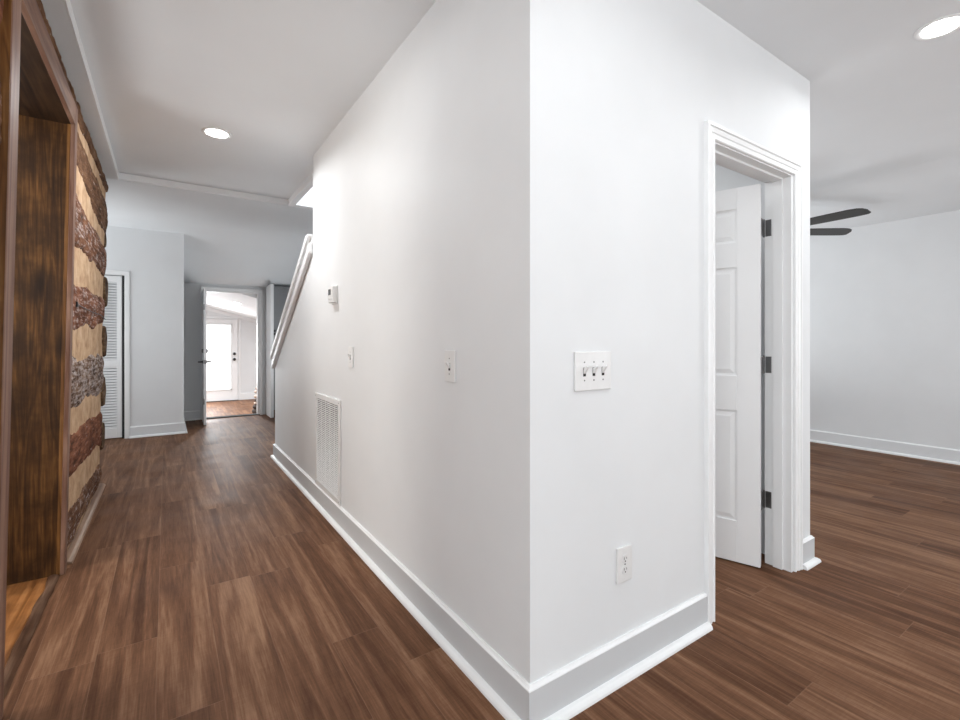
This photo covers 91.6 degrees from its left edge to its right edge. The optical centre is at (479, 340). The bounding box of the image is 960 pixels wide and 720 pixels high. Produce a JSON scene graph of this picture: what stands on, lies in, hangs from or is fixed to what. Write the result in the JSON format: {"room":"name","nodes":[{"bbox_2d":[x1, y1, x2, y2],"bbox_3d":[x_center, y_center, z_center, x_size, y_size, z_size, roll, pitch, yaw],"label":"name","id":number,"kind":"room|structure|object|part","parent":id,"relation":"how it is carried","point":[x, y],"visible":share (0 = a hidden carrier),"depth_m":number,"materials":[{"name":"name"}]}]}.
{"room":"home hallway","nodes":[
{"label":"home hallway","id":0,"kind":"room"},
{"bbox_2d":[0,0,108,549],"bbox_3d":[-2.397,-0.080,2.311,0.609,2.589,4.113,0,0,-34],"label":"wall","id":1,"kind":"structure","parent":0,"point":[89,336],"depth_m":3.11,"materials":[{"name":"wood"}]},
{"bbox_2d":[4,574,59,697],"bbox_3d":[-1.894,1.218,1.956,0.053,0.024,1.110,0,0,-34],"label":"trim","id":2,"kind":"structure","parent":1,"relation":"attached to","point":[18,651],"depth_m":1.93,"materials":[{"name":"brown wood"}]},
{"bbox_2d":[0,0,77,719],"bbox_3d":[-1.950,-0.015,1.898,0.334,2.470,1.284,0,0,-34],"label":"trim","id":3,"kind":"structure","parent":1,"relation":"attached to","point":[39,126],"depth_m":2.37,"materials":[{"name":"brown wood"}]},
{"bbox_3d":[-1.522,-0.015,1.477,0.092,2.470,0.100,0,0,-34],"label":"casing","id":4,"kind":"part","parent":3,"relation":"part of","materials":[{"name":"brown wood"}]},
{"bbox_3d":[-2.178,-0.015,2.476,0.064,2.470,0.070,0,0,-34],"label":"casing","id":5,"kind":"part","parent":3,"relation":"part of","materials":[{"name":"brown wood"}]},
{"bbox_2d":[67,483,105,564],"bbox_3d":[-2.717,1.209,3.243,0.044,0.022,1.685,0,0,-34],"label":"trim","id":6,"kind":"structure","parent":1,"relation":"attached to","point":[76,542],"depth_m":3.03,"materials":[{"name":"brown wood"}]},
{"bbox_2d":[75,302,105,319],"bbox_3d":[-2.724,-0.202,3.283,0.022,0.046,1.512,0,0,-34],"label":"wire","id":7,"kind":"object","parent":1,"relation":"attached to","point":[77,304],"visible":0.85,"depth_m":2.96,"materials":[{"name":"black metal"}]},
{"bbox_2d":[101,226,183,426],"bbox_3d":[-5.523,-0.102,5.798,3.093,2.645,1.115,0,0,-34],"label":"wall","id":8,"kind":"structure","parent":0,"point":[154,260],"depth_m":6.03,"materials":[{"name":"paint"}]},
{"bbox_2d":[101,275,121,438],"bbox_3d":[-4.824,0.199,5.650,0.785,2.018,0.030,0,0,-34],"label":"door","id":9,"kind":"structure","parent":8,"relation":"in","point":[114,431],"depth_m":5.82,"materials":[{"name":"paint"}]},
{"bbox_2d":[105,270,129,438],"bbox_3d":[-4.783,0.172,5.612,0.917,2.096,0.018,0,0,-34],"label":"trim","id":10,"kind":"structure","parent":8,"relation":"attached to","point":[126,274],"depth_m":5.84,"materials":[{"name":"paint"}]},
{"bbox_2d":[122,276,123,437],"bbox_3d":[-4.484,0.198,5.873,0.025,2.045,0.040,0,0,-34],"label":"trim","id":11,"kind":"structure","parent":8,"relation":"attached to","point":[122,276],"depth_m":5.85,"materials":[{"name":"white wood"}]},
{"bbox_2d":[129,411,200,438],"bbox_3d":[-4.196,1.155,6.568,0.579,0.131,1.411,0,0,-7],"label":"baseboard","id":12,"kind":"structure","parent":8,"relation":"attached to","point":[135,431],"depth_m":6.06,"materials":[{"name":"paint"}]},
{"bbox_2d":[130,410,200,427],"bbox_3d":[-4.219,1.083,6.579,0.534,0.012,1.383,0,0,-7],"label":"cap","id":13,"kind":"object","parent":12,"relation":"on","point":[197,410],"visible":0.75,"depth_m":6.07,"materials":[{"name":"paint"}]},
{"bbox_2d":[41,0,312,287],"bbox_3d":[-1.115,-1.230,1.660,5.800,0.700,13.200,0,0,-34],"label":"ceiling","id":14,"kind":"structure","parent":0,"point":[232,241],"depth_m":5.42,"materials":[{"name":"paint"}]},
{"bbox_2d":[184,283,265,413],"bbox_3d":[-3.454,0.160,7.919,2.707,2.120,0.100,0,0,-34],"label":"wall","id":15,"kind":"structure","parent":0,"point":[192,291],"depth_m":7.22,"materials":[{"name":"paint"}]},
{"bbox_2d":[198,288,211,424],"bbox_3d":[-4.153,0.224,7.027,0.172,1.977,0.703,0,0,-33],"label":"door","id":16,"kind":"structure","parent":15,"relation":"in","point":[204,361],"depth_m":6.74,"materials":[{"name":"paint"}]},
{"bbox_2d":[201,286,262,419],"bbox_3d":[-3.998,0.185,7.537,0.883,2.069,0.129,0,0,-34],"label":"trim","id":17,"kind":"structure","parent":15,"relation":"attached to","point":[259,293],"depth_m":7.71,"materials":[{"name":"paint"}]},
{"bbox_2d":[206,399,254,416],"bbox_3d":[-5.413,1.605,9.675,4.200,0.230,5.100,0,0,-34],"label":"floor","id":18,"kind":"structure","parent":0,"point":[222,408],"depth_m":10.46,"materials":[{"name":"brown wood"}]},
{"bbox_2d":[252,387,256,412],"bbox_3d":[-4.554,1.183,9.648,0.298,0.613,0.295,0,0,-34],"label":"stone pillar","id":19,"kind":"structure","parent":18,"relation":"on","point":[254,410],"depth_m":9.55,"materials":[{"name":"beige stone"}]},
{"bbox_2d":[206,310,256,392],"bbox_3d":[-5.343,0.070,9.572,4.200,2.900,4.750,0,0,-34],"label":"wall","id":20,"kind":"structure","parent":0,"point":[248,328],"depth_m":11.93,"materials":[{"name":"paint"}]},
{"bbox_2d":[206,316,240,401],"bbox_3d":[-6.447,0.445,11.503,1.000,2.090,0.113,0,0,-34],"label":"door","id":21,"kind":"structure","parent":20,"relation":"in","point":[223,334],"depth_m":11.59,"materials":[{"name":"paint"}]},
{"bbox_3d":[-6.462,0.398,11.530,0.565,1.615,0.010,0,0,-34],"label":"glass","id":22,"kind":"part","parent":21,"relation":"part of","materials":[{"name":"white glass"}]},
{"bbox_2d":[206,307,256,322],"bbox_3d":[-6.667,-0.786,11.408,3.650,1.002,0.025,0,0,-34],"label":"trim","id":23,"kind":"structure","parent":20,"relation":"attached to","point":[207,308],"depth_m":11.69,"materials":[{"name":"paint"}]},
{"bbox_2d":[206,413,259,418],"bbox_3d":[-4.008,1.214,7.547,0.800,0.012,0.140,0,0,-34],"label":"trim","id":24,"kind":"structure","parent":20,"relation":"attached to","point":[253,413],"depth_m":7.53,"materials":[{"name":"grey metal"}]},
{"bbox_2d":[241,392,255,399],"bbox_3d":[-5.627,1.405,12.112,1.040,0.170,0.016,0,0,-34],"label":"baseboard","id":25,"kind":"structure","parent":20,"relation":"attached to","point":[244,396],"depth_m":11.90,"materials":[{"name":"paint"}]},
{"bbox_2d":[206,292,256,319],"bbox_3d":[-5.359,-0.867,9.507,3.700,1.040,4.640,0,0,-34],"label":"ceiling","id":26,"kind":"structure","parent":0,"point":[218,301],"depth_m":9.43,"materials":[{"name":"paint"}]},
{"bbox_2d":[266,284,273,417],"bbox_3d":[-3.427,0.158,7.606,0.046,2.125,0.450,0,0,-34],"label":"wall","id":27,"kind":"structure","parent":0,"point":[270,288],"depth_m":7.49,"materials":[{"name":"paint"}]},
{"bbox_2d":[2,414,959,719],"bbox_3d":[0.698,1.369,2.817,10.100,0.301,13.100,0,0,-34],"label":"floor","id":28,"kind":"structure","parent":0,"point":[202,582],"depth_m":2.06,"materials":[{"name":"brown wood"}]},
{"bbox_2d":[274,286,289,415],"bbox_3d":[-3.205,0.163,7.831,0.570,2.115,0.304,0,0,-34],"label":"wall","id":29,"kind":"structure","parent":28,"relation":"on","point":[280,292],"depth_m":7.63,"materials":[{"name":"grey paint"}]},
{"bbox_3d":[-3.147,-0.880,7.745,0.570,0.030,0.032,0,0,-34],"label":"crown","id":30,"kind":"part","parent":29,"relation":"part of","materials":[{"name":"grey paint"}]},
{"bbox_2d":[275,0,712,683],"bbox_3d":[-0.567,-0.110,3.476,1.041,2.660,4.146,0,0,-34],"label":"wall","id":31,"kind":"structure","parent":0,"point":[518,190],"depth_m":1.78,"materials":[{"name":"paint"}]},
{"bbox_2d":[64,0,287,204],"bbox_3d":[-1.458,-1.410,2.787,1.375,0.060,3.853,0,0,-34],"label":"trim","id":32,"kind":"structure","parent":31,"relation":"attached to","point":[121,176],"depth_m":4.08,"materials":[{"name":"paint"}]},
{"bbox_2d":[270,234,312,368],"bbox_3d":[-1.690,-0.270,4.329,0.205,1.121,1.588,0,0,-34],"label":"handrail","id":33,"kind":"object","parent":31,"relation":"attached to","point":[307,248],"depth_m":4.09,"materials":[{"name":"paint"}]},
{"bbox_2d":[288,171,312,209],"bbox_3d":[-1.173,-1.480,4.509,1.020,0.200,1.311,0,0,-34],"label":"trim","id":34,"kind":"structure","parent":31,"relation":"attached to","point":[302,197],"depth_m":4.60,"materials":[{"name":"paint"}]},
{"bbox_2d":[315,392,340,505],"bbox_3d":[-1.079,0.731,3.293,0.014,0.686,0.600,0,0,-34],"label":"air vent","id":35,"kind":"object","parent":31,"relation":"in","point":[327,409],"visible":1,"depth_m":3.26,"materials":[{"name":"white plastic"}]},
{"bbox_2d":[328,285,337,303],"bbox_3d":[-0.993,-0.310,3.145,0.036,0.120,0.120,0,0,-34],"label":"thermostat","id":36,"kind":"object","parent":31,"relation":"attached to","point":[332,291],"visible":1,"depth_m":3.10,"materials":[{"name":"white plastic"}]},
{"bbox_2d":[347,347,353,367],"bbox_3d":[-0.802,0.099,2.870,0.026,0.127,0.080,0,0,-34],"label":"light switch","id":37,"kind":"object","parent":31,"relation":"attached to","point":[350,354],"visible":1,"depth_m":2.86,"materials":[{"name":"white plastic"}]},
{"bbox_2d":[445,350,455,382],"bbox_3d":[-0.126,0.101,1.864,0.026,0.127,0.080,0,0,-34],"label":"light switch","id":38,"kind":"object","parent":31,"relation":"attached to","point":[450,355],"visible":1,"depth_m":1.86,"materials":[{"name":"white plastic"}]},
{"bbox_2d":[270,445,712,719],"bbox_3d":[-0.613,1.155,3.445,1.010,0.131,4.226,0,0,-34],"label":"baseboard","id":39,"kind":"structure","parent":31,"relation":"attached to","point":[548,699],"depth_m":1.76,"materials":[{"name":"paint"}]},
{"bbox_2d":[273,443,706,692],"bbox_3d":[-0.603,1.083,3.452,0.986,0.012,4.178,0,0,-34],"label":"cap","id":40,"kind":"object","parent":39,"relation":"on","point":[529,688],"visible":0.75,"depth_m":1.76,"materials":[{"name":"paint"}]},
{"bbox_2d":[574,351,610,391],"bbox_3d":[0.396,0.103,1.610,0.178,0.134,0.026,0,0,-34],"label":"light switch","id":41,"kind":"object","parent":31,"relation":"attached to","point":[592,370],"visible":1,"depth_m":1.61,"materials":[{"name":"white plastic"}]},
{"bbox_2d":[616,544,631,584],"bbox_3d":[0.528,0.815,1.708,0.081,0.129,0.011,0,0,-34],"label":"power outlet","id":42,"kind":"object","parent":31,"relation":"attached to","point":[624,553],"visible":1,"depth_m":1.70,"materials":[{"name":"white plastic"}]},
{"bbox_2d":[622,554,627,563],"bbox_3d":[0.530,0.795,1.704,0.034,0.029,0.003,0,0,-34],"label":"receptacle","id":43,"kind":"object","parent":42,"relation":"attached to","point":[624,556],"depth_m":1.70,"materials":[{"name":"white plastic"}]},
{"bbox_2d":[622,565,628,573],"bbox_3d":[0.530,0.835,1.704,0.034,0.029,0.003,0,0,-34],"label":"receptacle","id":44,"kind":"object","parent":42,"relation":"attached to","point":[625,568],"depth_m":1.70,"materials":[{"name":"white plastic"}]},
{"bbox_2d":[70,0,959,198],"bbox_3d":[1.731,-1.510,3.571,7.545,0.140,13.200,0,0,-34],"label":"ceiling","id":45,"kind":"structure","parent":0,"point":[279,76],"depth_m":2.53,"materials":[{"name":"paint"}]},
{"bbox_2d":[201,127,231,138],"bbox_3d":[-1.821,-1.437,3.234,0.186,0.007,0.186,0,0,-34],"label":"recessed light","id":46,"kind":"object","parent":45,"relation":"in","point":[213,132],"visible":1,"depth_m":3.23,"materials":[{"name":"paint"}]},
{"bbox_2d":[810,208,870,235],"bbox_3d":[2.816,-1.250,4.721,1.668,0.380,1.832,0,0,-34],"label":"ceiling fan","id":47,"kind":"object","parent":45,"relation":"hanging from","point":[850,213],"visible":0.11,"depth_m":4.22,"materials":[{"name":"metal"}]},
{"bbox_3d":[3.353,-1.100,4.711,0.755,0.042,0.148,0,0,1],"label":"blade","id":48,"kind":"part","parent":47,"relation":"part of","materials":[{"name":"black wood"}]},
{"bbox_3d":[3.076,-1.100,4.251,0.148,0.042,0.755,0,0,-29],"label":"blade","id":49,"kind":"part","parent":47,"relation":"part of","materials":[{"name":"black wood"}]},
{"bbox_2d":[913,13,959,40],"bbox_3d":[2.115,-1.437,2.143,0.186,0.007,0.186,0,0,-34],"label":"recessed light","id":50,"kind":"object","parent":45,"relation":"in","point":[948,24],"visible":1,"depth_m":2.14,"materials":[{"name":"paint"}]},
{"bbox_2d":[715,164,764,553],"bbox_3d":[-0.311,-0.110,5.667,0.120,2.660,7.243,0,0,-34],"label":"wall","id":51,"kind":"structure","parent":0,"point":[725,178],"depth_m":2.69,"materials":[{"name":"paint"}]},
{"bbox_2d":[713,13,809,538],"bbox_3d":[1.389,-0.110,2.370,0.973,2.660,0.128,0,0,-34],"label":"wall","id":52,"kind":"structure","parent":0,"point":[758,97],"depth_m":2.35,"materials":[{"name":"paint"}]},
{"bbox_2d":[715,184,760,567],"bbox_3d":[1.208,0.186,2.701,0.711,2.056,0.099,0,0,38],"label":"door","id":53,"kind":"structure","parent":52,"relation":"in","point":[737,210],"depth_m":2.56,"materials":[{"name":"paint"}]},
{"bbox_3d":[1.344,-0.634,2.638,0.170,0.158,0.033,0,0,38],"label":"panel","id":54,"kind":"part","parent":53,"relation":"part of","materials":[{"name":"paint"}]},
{"bbox_3d":[1.344,-0.107,2.638,0.170,0.571,0.033,0,0,38],"label":"panel","id":55,"kind":"part","parent":53,"relation":"part of","materials":[{"name":"paint"}]},
{"bbox_3d":[1.344,0.685,2.638,0.170,0.582,0.033,0,0,38],"label":"panel","id":56,"kind":"part","parent":53,"relation":"part of","materials":[{"name":"paint"}]},
{"bbox_2d":[704,120,802,623],"bbox_3d":[1.307,0.138,2.308,0.907,2.164,0.156,0,0,-34],"label":"trim","id":57,"kind":"structure","parent":52,"relation":"attached to","point":[782,176],"depth_m":2.47,"materials":[{"name":"paint"}]},
{"bbox_2d":[803,538,820,570],"bbox_3d":[-0.226,1.155,5.563,0.175,0.131,7.311,0,0,-34],"label":"baseboard","id":58,"kind":"structure","parent":52,"relation":"attached to","point":[808,547],"depth_m":2.54,"materials":[{"name":"paint"}]},
{"bbox_2d":[803,535,814,543],"bbox_3d":[-0.243,1.083,5.566,0.151,0.012,7.287,0,0,-34],"label":"cap","id":59,"kind":"object","parent":58,"relation":"on","point":[810,537],"visible":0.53,"depth_m":2.55,"materials":[{"name":"paint"}]},
{"bbox_2d":[810,210,959,449],"bbox_3d":[4.335,-0.180,5.320,0.100,2.800,13.200,0,0,-34],"label":"wall","id":60,"kind":"structure","parent":0,"point":[885,297],"depth_m":5.08,"materials":[{"name":"paint"}]},
{"bbox_2d":[810,431,959,464],"bbox_3d":[4.277,1.155,5.281,0.040,0.131,13.000,0,0,-34],"label":"baseboard","id":61,"kind":"structure","parent":60,"relation":"attached to","point":[951,455],"depth_m":5.06,"materials":[{"name":"paint"}]},
{"bbox_2d":[810,429,959,450],"bbox_3d":[4.287,1.083,5.288,0.016,0.012,13.000,0,0,-34],"label":"cap","id":62,"kind":"object","parent":61,"relation":"on","point":[810,429],"visible":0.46,"depth_m":5.07,"materials":[{"name":"paint"}]},
{"bbox_2d":[810,155,959,227],"bbox_3d":[3.748,-1.373,4.926,1.515,0.175,13.000,0,0,-34],"label":"ceiling","id":63,"kind":"structure","parent":0,"point":[930,188],"depth_m":4.44,"materials":[{"name":"paint"}]}
]}

